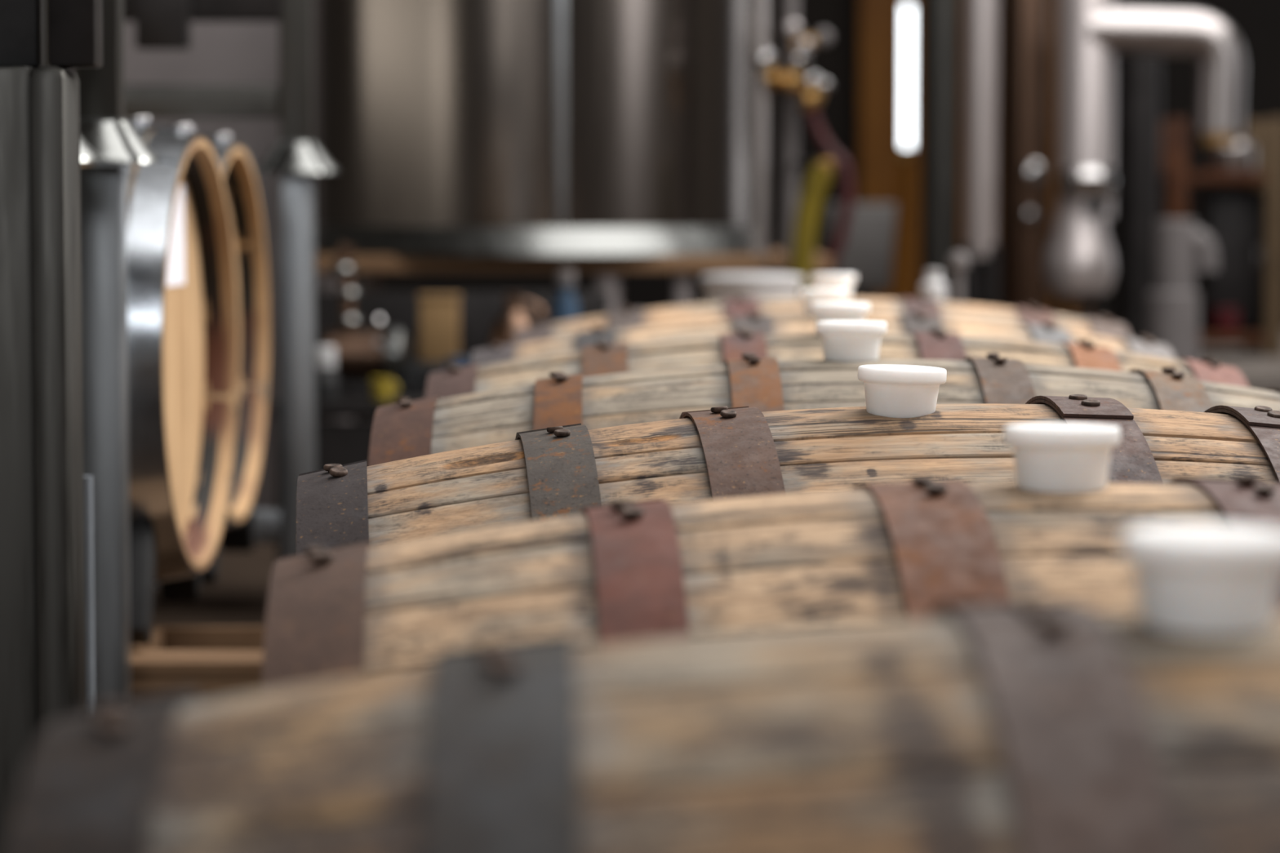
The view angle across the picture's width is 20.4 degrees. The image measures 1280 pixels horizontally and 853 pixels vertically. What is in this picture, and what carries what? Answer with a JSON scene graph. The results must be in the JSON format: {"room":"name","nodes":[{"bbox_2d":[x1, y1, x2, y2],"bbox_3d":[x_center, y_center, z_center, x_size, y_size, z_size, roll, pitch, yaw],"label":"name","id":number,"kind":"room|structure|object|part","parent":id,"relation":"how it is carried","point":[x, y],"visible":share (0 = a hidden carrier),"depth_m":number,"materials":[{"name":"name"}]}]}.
{"room":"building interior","nodes":[
{"label":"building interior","id":0,"kind":"room"},
{"bbox_2d":[130,544,276,645],"bbox_3d":[0.500,0.731,5.056,12.000,0.100,22.000,0,4,0],"label":"floor","id":1,"kind":"structure","parent":0,"point":[238,597],"depth_m":8.92,"materials":[{"name":"concrete"}]},
{"bbox_2d":[0,0,102,852],"bbox_3d":[-0.562,-0.091,3.181,0.195,1.780,0.160,0,4,0],"label":"steel post","id":2,"kind":"object","parent":1,"relation":"on","point":[42,671],"visible":1,"depth_m":3.17,"materials":[{"name":"black metal"}]},
{"bbox_3d":[-0.585,0.236,3.226,0.090,1.120,0.080,0,4,0],"label":"plate","id":3,"kind":"part","parent":2,"relation":"part of","materials":[{"name":"metal"}]},
{"bbox_3d":[-0.600,-0.653,3.185,0.120,0.660,0.040,0,4,0],"label":"plate","id":4,"kind":"part","parent":2,"relation":"part of","materials":[{"name":"black metal"}]},
{"bbox_3d":[-0.507,-0.652,3.175,0.042,0.660,0.050,0,4,0],"label":"post","id":5,"kind":"part","parent":2,"relation":"part of","materials":[{"name":"metal"}]},
{"bbox_2d":[44,0,101,162],"bbox_3d":[-0.655,-0.100,3.861,0.142,1.710,0.142,0,4,0],"label":"upright","id":6,"kind":"object","parent":1,"relation":"on","point":[86,153],"visible":0.09,"depth_m":3.82,"materials":[{"name":"metal"}]},
{"bbox_3d":[-0.655,-0.643,3.827,0.042,0.620,0.050,0,4,0],"label":"post","id":7,"kind":"part","parent":6,"relation":"part of","materials":[{"name":"metal"}]},
{"bbox_2d":[83,475,94,707],"bbox_3d":[-0.523,0.415,3.453,0.060,0.735,0.060,0,4,0],"label":"tube","id":8,"kind":"object","parent":1,"relation":"on","point":[87,480],"visible":0.34,"depth_m":3.43,"materials":[{"name":"metal"}]},
{"bbox_2d":[130,626,265,702],"bbox_3d":[-0.460,0.489,4.340,0.340,0.471,0.520,0,4,0],"label":"wooden crate","id":9,"kind":"object","parent":1,"relation":"on","point":[217,663],"visible":0.07,"depth_m":4.07,"materials":[{"name":"brown wood"}]},
{"bbox_2d":[71,21,328,509],"bbox_3d":[-1.056,-0.407,8.792,0.620,1.700,0.500,0,4,0],"label":"pale vat","id":10,"kind":"object","parent":1,"relation":"on","point":[220,52],"visible":0.02,"depth_m":8.52,"materials":[{"name":"grey paint"}]},
{"bbox_2d":[75,0,339,704],"bbox_3d":[-0.975,-0.164,4.724,1.032,1.730,1.582,0,4,0],"label":"metal frame","id":11,"kind":"object","parent":1,"relation":"on","point":[125,549],"visible":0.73,"depth_m":4.62,"materials":[{"name":"metal"}]},
{"bbox_3d":[-0.605,-0.652,3.967,0.048,0.660,0.048,0,4,0],"label":"post","id":12,"kind":"part","parent":11,"relation":"part of","materials":[{"name":"metal"}]},
{"bbox_3d":[-0.605,0.226,4.022,0.120,1.040,0.120,0,4,0],"label":"post","id":13,"kind":"part","parent":11,"relation":"part of","materials":[{"name":"metal"}]},
{"bbox_3d":[-0.705,0.228,4.749,0.050,0.030,1.400,0,4,0],"label":"saddle rail","id":14,"kind":"part","parent":11,"relation":"part of","materials":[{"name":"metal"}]},
{"bbox_2d":[80,115,238,582],"bbox_3d":[-0.994,-0.094,4.407,0.911,0.635,0.628,0,4,3],"label":"barrel","id":15,"kind":"object","parent":11,"relation":"on","point":[183,324],"visible":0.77,"depth_m":4.42,"materials":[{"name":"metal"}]},
{"bbox_2d":[188,127,269,528],"bbox_3d":[-1.022,-0.136,5.066,0.911,0.635,0.628,0,4,3],"label":"barrel","id":16,"kind":"object","parent":11,"relation":"on","point":[238,175],"visible":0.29,"depth_m":5.25,"materials":[{"name":"wood"}]},
{"bbox_3d":[-0.525,-0.744,5.414,0.048,0.660,0.048,0,4,0],"label":"post","id":17,"kind":"part","parent":11,"relation":"part of","materials":[{"name":"metal"}]},
{"bbox_3d":[-0.525,0.134,5.470,0.120,1.040,0.120,0,4,0],"label":"post","id":18,"kind":"part","parent":11,"relation":"part of","materials":[{"name":"metal"}]},
{"bbox_2d":[272,292,608,559],"bbox_3d":[-0.360,0.167,6.644,0.600,0.825,0.500,0,4,0],"label":"cart","id":19,"kind":"object","parent":1,"relation":"on","point":[342,442],"visible":0.12,"depth_m":6.85,"materials":[{"name":"black metal"}]},
{"bbox_3d":[-0.640,0.289,6.421,0.030,0.610,0.030,0,4,0],"label":"leg","id":20,"kind":"part","parent":19,"relation":"part of","materials":[{"name":"paint"}]},
{"bbox_2d":[315,346,337,399],"bbox_3d":[-0.574,-0.098,6.467,0.048,0.097,0.048,0,4,0],"label":"bottle","id":21,"kind":"object","parent":19,"relation":"on","point":[326,378],"visible":0.88,"depth_m":6.45,"materials":[{"name":"black glass"}]},
{"bbox_3d":[-0.360,0.175,6.409,0.560,0.370,0.012,0,4,0],"label":"panel","id":22,"kind":"part","parent":19,"relation":"part of","materials":[{"name":"paint"}]},
{"bbox_2d":[272,394,425,418],"bbox_3d":[-0.360,-0.045,6.630,0.600,0.030,0.500,0,4,0],"label":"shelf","id":23,"kind":"object","parent":19,"relation":"attached to","point":[343,407],"depth_m":6.38,"materials":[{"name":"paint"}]},
{"bbox_2d":[324,242,410,396],"bbox_3d":[-0.515,-0.200,6.599,0.175,0.283,0.142,0,4,0],"label":"valve","id":24,"kind":"object","parent":19,"relation":"on","point":[359,354],"visible":0.9,"depth_m":6.57,"materials":[{"name":"paint"}]},
{"bbox_3d":[-0.527,-0.133,6.605,0.110,0.090,0.090,0,4,0],"label":"motor","id":25,"kind":"part","parent":24,"relation":"part of","materials":[{"name":"orange metal"}]},
{"bbox_3d":[-0.482,-0.173,6.557,0.025,0.068,0.054,0,4,0],"label":"valve knob","id":26,"kind":"part","parent":24,"relation":"part of","materials":[{"name":"metal"}]},
{"bbox_2d":[370,377,398,400],"bbox_3d":[-0.466,-0.067,6.429,0.043,0.040,0.043,-4,5,-45],"label":"cup","id":27,"kind":"object","parent":19,"relation":"on","point":[382,388],"visible":1,"depth_m":6.42,"materials":[{"name":"ceramic"}]},
{"bbox_3d":[-0.444,-0.069,6.428,0.015,0.029,0.006,0,4,0],"label":"handle","id":28,"kind":"part","parent":27,"relation":"part of","materials":[{"name":"yellow plastic"}]},
{"bbox_2d":[401,360,471,394],"bbox_3d":[-0.376,-0.092,6.669,0.150,0.060,0.136,0,4,0],"label":"tool case","id":29,"kind":"object","parent":19,"relation":"on","point":[415,381],"visible":0.42,"depth_m":6.62,"materials":[{"name":"black plastic"}]},
{"bbox_3d":[-0.376,-0.104,6.610,0.064,0.008,0.020,0,4,0],"label":"handle","id":30,"kind":"part","parent":29,"relation":"part of","materials":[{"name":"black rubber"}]},
{"bbox_2d":[417,293,461,361],"bbox_3d":[-0.376,-0.186,6.672,0.078,0.126,0.076,0,4,0],"label":"box","id":31,"kind":"object","parent":29,"relation":"on","point":[439,313],"visible":0.9,"depth_m":6.64,"materials":[{"name":"brown cardboard"}]},
{"bbox_3d":[-0.376,-0.243,6.668,0.078,0.010,0.076,0,4,0],"label":"lid","id":32,"kind":"part","parent":31,"relation":"part of","materials":[{"name":"beige wood"}]},
{"bbox_2d":[444,356,466,369],"bbox_3d":[-0.334,-0.087,6.447,0.042,0.078,0.042,0,4,0],"label":"jar","id":33,"kind":"object","parent":19,"relation":"on","point":[459,361],"visible":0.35,"depth_m":6.43,"materials":[{"name":"plastic"}]},
{"bbox_3d":[-0.360,-0.165,6.863,0.600,0.190,0.012,0,4,0],"label":"panel","id":34,"kind":"part","parent":19,"relation":"part of","materials":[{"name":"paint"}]},
{"bbox_2d":[488,293,546,347],"bbox_3d":[-0.239,-0.160,6.743,0.099,0.185,0.099,4,5,45],"label":"jug","id":35,"kind":"object","parent":19,"relation":"on","point":[513,317],"visible":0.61,"depth_m":6.72,"materials":[{"name":"brown ceramic"}]},
{"bbox_3d":[-0.200,-0.209,6.740,0.045,0.068,0.012,0,4,0],"label":"handle","id":36,"kind":"part","parent":35,"relation":"part of","materials":[{"name":"brown ceramic"}]},
{"bbox_2d":[552,269,578,323],"bbox_3d":[-0.138,-0.176,6.622,0.048,0.234,0.048,0,4,0],"label":"bottle","id":37,"kind":"object","parent":19,"relation":"on","point":[566,304],"visible":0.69,"depth_m":6.60,"materials":[{"name":"plastic"}]},
{"bbox_2d":[309,0,831,421],"bbox_3d":[-0.181,-0.493,7.935,1.172,1.980,1.064,0,4,0],"label":"tank","id":38,"kind":"object","parent":1,"relation":"on","point":[607,139],"visible":0.66,"depth_m":7.49,"materials":[{"name":"grey metal"}]},
{"bbox_3d":[-0.635,0.095,7.571,0.054,0.852,0.054,0,4,0],"label":"leg","id":39,"kind":"part","parent":38,"relation":"part of","materials":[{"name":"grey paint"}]},
{"bbox_3d":[-0.635,0.044,8.370,0.054,0.852,0.054,0,4,0],"label":"leg","id":40,"kind":"part","parent":38,"relation":"part of","materials":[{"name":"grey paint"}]},
{"bbox_3d":[-0.070,0.095,7.571,0.054,0.852,0.054,0,4,0],"label":"leg","id":41,"kind":"part","parent":38,"relation":"part of","materials":[{"name":"grey paint"}]},
{"bbox_3d":[-0.070,0.044,8.370,0.054,0.852,0.054,0,4,0],"label":"leg","id":42,"kind":"part","parent":38,"relation":"part of","materials":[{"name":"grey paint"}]},
{"bbox_3d":[0.090,0.095,7.571,0.038,0.852,0.038,0,4,0],"label":"leg","id":43,"kind":"part","parent":38,"relation":"part of","materials":[{"name":"grey paint"}]},
{"bbox_2d":[753,0,832,273],"bbox_3d":[0.323,-0.353,7.537,0.165,1.750,0.104,0,4,0],"label":"pipe manifold","id":44,"kind":"object","parent":1,"relation":"on","point":[796,50],"visible":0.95,"depth_m":7.51,"materials":[{"name":"metal"}]},
{"bbox_3d":[0.339,-0.773,7.500,0.035,0.035,0.072,0,4,0],"label":"valve knob","id":45,"kind":"part","parent":44,"relation":"part of","materials":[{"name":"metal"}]},
{"bbox_2d":[789,158,835,297],"bbox_3d":[0.358,-0.042,7.491,0.098,1.041,0.149,0,4,0],"label":"hose","id":46,"kind":"object","parent":44,"relation":"hanging from","point":[819,177],"visible":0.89,"depth_m":7.40,"materials":[{"name":"rubber"}]},
{"bbox_3d":[0.364,-0.729,7.502,0.039,0.039,0.075,0,4,0],"label":"valve knob","id":47,"kind":"part","parent":44,"relation":"part of","materials":[{"name":"metal"}]},
{"bbox_2d":[799,102,853,274],"bbox_3d":[0.394,-0.112,7.528,0.116,1.175,0.036,0,4,0],"label":"hose","id":48,"kind":"object","parent":44,"relation":"hanging from","point":[824,142],"visible":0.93,"depth_m":7.49,"materials":[{"name":"rubber"}]},
{"bbox_2d":[826,203,896,297],"bbox_3d":[0.605,-0.112,9.712,0.240,0.995,0.240,0,4,0],"label":"control box","id":49,"kind":"object","parent":1,"relation":"on","point":[867,254],"visible":0.34,"depth_m":9.60,"materials":[{"name":"grey metal"}]},
{"bbox_2d":[889,147,912,298],"bbox_3d":[0.668,-0.159,9.309,0.087,1.141,0.036,0,4,0],"label":"wooden pole","id":50,"kind":"object","parent":1,"relation":"on","point":[905,154],"visible":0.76,"depth_m":9.27,"materials":[{"name":"brown wood"}]},
{"bbox_2d":[920,0,959,302],"bbox_3d":[0.779,-0.685,9.229,0.105,2.200,0.107,0,4,0],"label":"column","id":51,"kind":"structure","parent":1,"relation":"on","point":[940,19],"depth_m":9.18,"materials":[{"name":"metal"}]},
{"bbox_2d":[960,0,999,306],"bbox_3d":[0.850,-0.663,8.880,0.098,2.200,0.098,0,4,0],"label":"column","id":52,"kind":"structure","parent":1,"relation":"on","point":[981,279],"depth_m":8.84,"materials":[{"name":"metal"}]},
{"bbox_3d":[0.819,-0.008,8.899,0.036,0.890,0.035,0,4,0],"label":"leg","id":53,"kind":"part","parent":52,"relation":"part of","materials":[{"name":"paint"}]},
{"bbox_3d":[0.850,-0.012,8.953,0.036,0.890,0.035,0,4,0],"label":"leg","id":54,"kind":"part","parent":52,"relation":"part of","materials":[{"name":"paint"}]},
{"bbox_3d":[0.881,-0.008,8.899,0.036,0.890,0.035,0,4,0],"label":"leg","id":55,"kind":"part","parent":52,"relation":"part of","materials":[{"name":"paint"}]},
{"bbox_2d":[997,0,1052,311],"bbox_3d":[1.015,-0.693,9.348,0.138,2.200,0.200,0,4,0],"label":"column","id":56,"kind":"structure","parent":1,"relation":"on","point":[1024,75],"depth_m":9.32,"materials":[{"name":"orange metal"}]},
{"bbox_2d":[1114,53,1161,340],"bbox_3d":[1.329,-0.317,9.502,0.119,1.430,0.125,0,4,0],"label":"column","id":57,"kind":"structure","parent":1,"relation":"on","point":[1139,76],"depth_m":9.43,"materials":[{"name":"metal"}]},
{"bbox_2d":[1044,0,1244,319],"bbox_3d":[1.271,-0.410,8.968,0.503,1.683,0.192,0,4,0],"label":"pipe","id":58,"kind":"object","parent":1,"relation":"on","point":[1079,267],"visible":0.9,"depth_m":8.90,"materials":[{"name":"metal"}]},
{"bbox_3d":[1.066,0.040,9.016,0.028,0.780,0.027,0,4,0],"label":"leg","id":59,"kind":"part","parent":58,"relation":"part of","materials":[{"name":"paint"}]},
{"bbox_3d":[1.109,0.044,8.941,0.028,0.780,0.027,0,4,0],"label":"leg","id":60,"kind":"part","parent":58,"relation":"part of","materials":[{"name":"paint"}]},
{"bbox_3d":[1.152,0.040,9.016,0.028,0.780,0.027,0,4,0],"label":"leg","id":61,"kind":"part","parent":58,"relation":"part of","materials":[{"name":"paint"}]},
{"bbox_2d":[1147,219,1217,360],"bbox_3d":[1.329,-0.029,8.716,0.169,0.955,0.124,0,4,0],"label":"grey standpipe","id":62,"kind":"object","parent":1,"relation":"on","point":[1183,248],"visible":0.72,"depth_m":8.65,"materials":[{"name":"plastic"}]},
{"bbox_2d":[1198,344,1279,390],"bbox_3d":[2.600,0.055,10.424,2.360,0.570,3.200,0,4,0],"label":"platform","id":63,"kind":"object","parent":1,"relation":"on","point":[1260,371],"depth_m":9.52,"materials":[{"name":"concrete"}]},
{"bbox_2d":[1160,117,1279,356],"bbox_3d":[1.619,-0.533,9.986,0.320,0.660,0.370,0,4,0],"label":"wooden shelf","id":64,"kind":"object","parent":63,"relation":"on","point":[1264,135],"visible":0.6,"depth_m":9.80,"materials":[{"name":"orange wood"}]},
{"bbox_3d":[1.484,-0.543,10.146,0.050,0.660,0.050,0,4,0],"label":"post","id":65,"kind":"part","parent":64,"relation":"part of","materials":[{"name":"orange wood"}]},
{"bbox_3d":[1.484,-0.523,9.827,0.050,0.660,0.050,0,4,0],"label":"post","id":66,"kind":"part","parent":64,"relation":"part of","materials":[{"name":"orange wood"}]},
{"bbox_2d":[1212,307,1239,333],"bbox_3d":[1.627,-0.294,9.866,0.074,0.067,0.074,0,4,0],"label":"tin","id":67,"kind":"object","parent":64,"relation":"on","point":[1225,320],"visible":1,"depth_m":9.84,"materials":[{"name":"metal"}]},
{"bbox_3d":[1.627,-0.322,9.864,0.074,0.013,0.074,0,4,0],"label":"lid","id":68,"kind":"part","parent":67,"relation":"part of","materials":[{"name":"plastic"}]},
{"bbox_2d":[1193,188,1264,331],"bbox_3d":[1.663,-0.470,10.007,0.170,0.400,0.266,0,4,0],"label":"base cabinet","id":69,"kind":"object","parent":64,"relation":"on","point":[1233,218],"visible":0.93,"depth_m":9.89,"materials":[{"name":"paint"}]},
{"bbox_3d":[1.718,-0.477,9.880,0.012,0.050,0.012,0,4,0],"label":"handle","id":70,"kind":"part","parent":69,"relation":"part of","materials":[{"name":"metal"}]},
{"bbox_2d":[1208,133,1255,171],"bbox_3d":[1.648,-0.768,9.891,0.130,0.120,0.130,0,4,0],"label":"can","id":71,"kind":"object","parent":64,"relation":"on","point":[1241,157],"visible":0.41,"depth_m":9.84,"materials":[{"name":"metal"}]},
{"bbox_3d":[1.648,-0.807,9.889,0.108,0.043,0.010,0,4,0],"label":"handle","id":72,"kind":"part","parent":71,"relation":"part of","materials":[{"name":"paint"}]},
{"bbox_3d":[1.754,-0.543,10.146,0.050,0.660,0.050,0,4,0],"label":"post","id":73,"kind":"part","parent":64,"relation":"part of","materials":[{"name":"beige wood"}]},
{"bbox_3d":[1.754,-0.523,9.827,0.050,0.660,0.050,0,4,0],"label":"post","id":74,"kind":"part","parent":64,"relation":"part of","materials":[{"name":"beige wood"}]},
{"bbox_3d":[0.300,0.202,6.305,0.600,0.800,0.420,0,4,0],"label":"bench","id":75,"kind":"object","parent":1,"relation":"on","visible":0},
{"bbox_2d":[700,272,804,302],"bbox_3d":[0.198,-0.234,6.278,0.184,0.074,0.184,0,4,0],"label":"tub","id":76,"kind":"object","parent":75,"relation":"on","point":[717,287],"visible":0.7,"depth_m":6.21,"materials":[{"name":"plastic"}]},
{"bbox_3d":[0.198,-0.262,6.276,0.184,0.019,0.184,0,4,0],"label":"lid","id":77,"kind":"part","parent":76,"relation":"part of","materials":[{"name":"white plastic"}]},
{"bbox_2d":[920,269,946,302],"bbox_3d":[0.514,-0.235,6.228,0.046,0.081,0.046,0,4,0],"label":"bottle","id":78,"kind":"object","parent":75,"relation":"on","point":[933,287],"visible":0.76,"depth_m":6.21,"materials":[{"name":"plastic"}]},
{"bbox_2d":[947,250,970,303],"bbox_3d":[0.564,-0.254,6.277,0.040,0.113,0.040,0,4,0],"label":"tap","id":79,"kind":"object","parent":75,"relation":"on","point":[958,262],"visible":0.74,"depth_m":6.27,"materials":[{"name":"grey metal"}]},
{"bbox_3d":[0.564,-0.237,6.278,0.040,0.080,0.040,0,4,0],"label":"stem","id":80,"kind":"part","parent":79,"relation":"part of","materials":[{"name":"grey plastic"}]},
{"bbox_3d":[0.564,-0.291,6.274,0.040,0.039,0.040,0,4,0],"label":"knob","id":81,"kind":"part","parent":79,"relation":"part of","materials":[{"name":"grey plastic"}]},
{"bbox_3d":[-0.035,0.681,3.400,0.160,0.210,5.000,0,4,0],"label":"rail","id":82,"kind":"object","parent":1,"relation":"on","visible":0},
{"bbox_2d":[261,475,1279,692],"bbox_3d":[0.244,0.344,2.087,0.912,0.637,0.632,0,4,-3],"label":"barrel","id":83,"kind":"object","parent":82,"relation":"on","point":[620,571],"visible":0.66,"depth_m":1.95,"materials":[{"name":"wood"}]},
{"bbox_2d":[1004,422,1120,493],"bbox_3d":[0.244,0.020,2.054,0.067,0.040,0.067,-3,5,-40],"label":"bung","id":84,"kind":"object","parent":83,"relation":"on","point":[1049,457],"visible":0.95,"depth_m":2.03,"materials":[{"name":"white plastic"}]},
{"bbox_2d":[295,394,1279,555],"bbox_3d":[0.202,0.299,2.735,0.939,0.670,0.640,-2,4,-4],"label":"barrel","id":85,"kind":"object","parent":82,"relation":"on","point":[719,452],"visible":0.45,"depth_m":2.60,"materials":[{"name":"wood"}]},
{"bbox_2d":[857,364,946,417],"bbox_3d":[0.198,-0.025,2.678,0.067,0.042,0.067,2,4,31],"label":"bung","id":86,"kind":"object","parent":85,"relation":"on","point":[891,390],"visible":0.96,"depth_m":2.65,"materials":[{"name":"white plastic"}]},
{"bbox_2d":[470,311,1176,365],"bbox_3d":[0.238,0.172,4.681,0.920,0.658,0.647,-1,4,-1],"label":"barrel","id":87,"kind":"object","parent":82,"relation":"on","point":[919,322],"visible":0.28,"depth_m":4.60,"materials":[{"name":"wood"}]},
{"bbox_2d":[799,288,850,317],"bbox_3d":[0.243,-0.161,4.659,0.067,0.040,0.067,-2,4,-20],"label":"bung","id":88,"kind":"object","parent":87,"relation":"on","point":[811,295],"visible":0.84,"depth_m":4.63,"materials":[{"name":"white plastic"}]},
{"bbox_2d":[368,352,1279,466],"bbox_3d":[0.209,0.254,3.384,0.920,0.658,0.647,-1,4,-1],"label":"barrel","id":89,"kind":"object","parent":82,"relation":"on","point":[406,428],"visible":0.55,"depth_m":3.27,"materials":[{"name":"wood"}]},
{"bbox_2d":[816,320,886,362],"bbox_3d":[0.200,-0.079,3.362,0.067,0.040,0.067,-2,4,-30],"label":"bung","id":90,"kind":"object","parent":89,"relation":"on","point":[846,341],"visible":0.94,"depth_m":3.34,"materials":[{"name":"white plastic"}]},
{"bbox_2d":[425,328,1248,398],"bbox_3d":[0.219,0.213,4.032,0.918,0.657,0.647,0,4,-1],"label":"barrel","id":91,"kind":"object","parent":82,"relation":"on","point":[605,358],"visible":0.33,"depth_m":3.94,"materials":[{"name":"wood"}]},
{"bbox_2d":[810,302,870,334],"bbox_3d":[0.225,-0.119,3.999,0.067,0.040,0.067,2,4,20],"label":"bung","id":92,"kind":"object","parent":91,"relation":"on","point":[824,311],"visible":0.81,"depth_m":3.97,"materials":[{"name":"white plastic"}]},
{"bbox_3d":[0.465,0.681,3.400,0.160,0.210,5.000,0,4,0],"label":"rail","id":93,"kind":"object","parent":1,"relation":"on","visible":0},
{"bbox_2d":[4,599,1279,852],"bbox_3d":[0.222,0.385,1.428,0.910,0.637,0.634,0,4,-2],"label":"barrel","id":94,"kind":"object","parent":93,"relation":"on","point":[1022,726],"visible":0.97,"depth_m":1.29,"materials":[{"name":"wood"}]},
{"bbox_2d":[1121,523,1279,636],"bbox_3d":[0.222,0.061,1.390,0.067,0.040,0.067,0,5,0],"label":"bung","id":95,"kind":"object","parent":94,"relation":"on","point":[1203,580],"visible":0.99,"depth_m":1.37,"materials":[{"name":"white plastic"}]},
{"bbox_2d":[514,294,1131,344],"bbox_3d":[0.271,0.128,5.350,0.920,0.661,0.650,-1,4,-1],"label":"barrel","id":96,"kind":"object","parent":93,"relation":"on","point":[628,317],"visible":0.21,"depth_m":5.26,"materials":[{"name":"wood"}]},
{"bbox_2d":[811,274,856,298],"bbox_3d":[0.290,-0.208,5.328,0.067,0.040,0.067,2,4,30],"label":"bung","id":97,"kind":"object","parent":96,"relation":"on","point":[821,281],"visible":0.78,"depth_m":5.30,"materials":[{"name":"white plastic"}]},
{"bbox_2d":[66,0,1279,421],"bbox_3d":[0.500,-2.699,14.909,12.000,5.500,0.100,0,4,0],"label":"wall","id":98,"kind":"structure","parent":0,"point":[1255,23],"depth_m":14.94,"materials":[{"name":"paint"}]},
{"bbox_2d":[858,0,1089,317],"bbox_3d":[1.405,-0.992,14.847,0.976,2.100,0.110,0,4,0],"label":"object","id":99,"kind":"structure","parent":98,"relation":"in","point":[890,63],"depth_m":14.81,"materials":[{"name":"brown wood"}]},
{"bbox_3d":[1.085,-1.454,14.798,0.022,0.640,0.022,0,4,0],"label":"pane frame","id":100,"kind":"part","parent":99,"relation":"part of","materials":[{"name":"white wood"}]},
{"bbox_3d":[1.115,-1.455,14.802,0.036,0.600,0.014,0,4,0],"label":"pane","id":101,"kind":"part","parent":99,"relation":"part of","materials":[{"name":"white"}]},
{"bbox_3d":[1.145,-1.454,14.798,0.022,0.640,0.022,0,4,0],"label":"pane frame","id":102,"kind":"part","parent":99,"relation":"part of","materials":[{"name":"white wood"}]}
]}

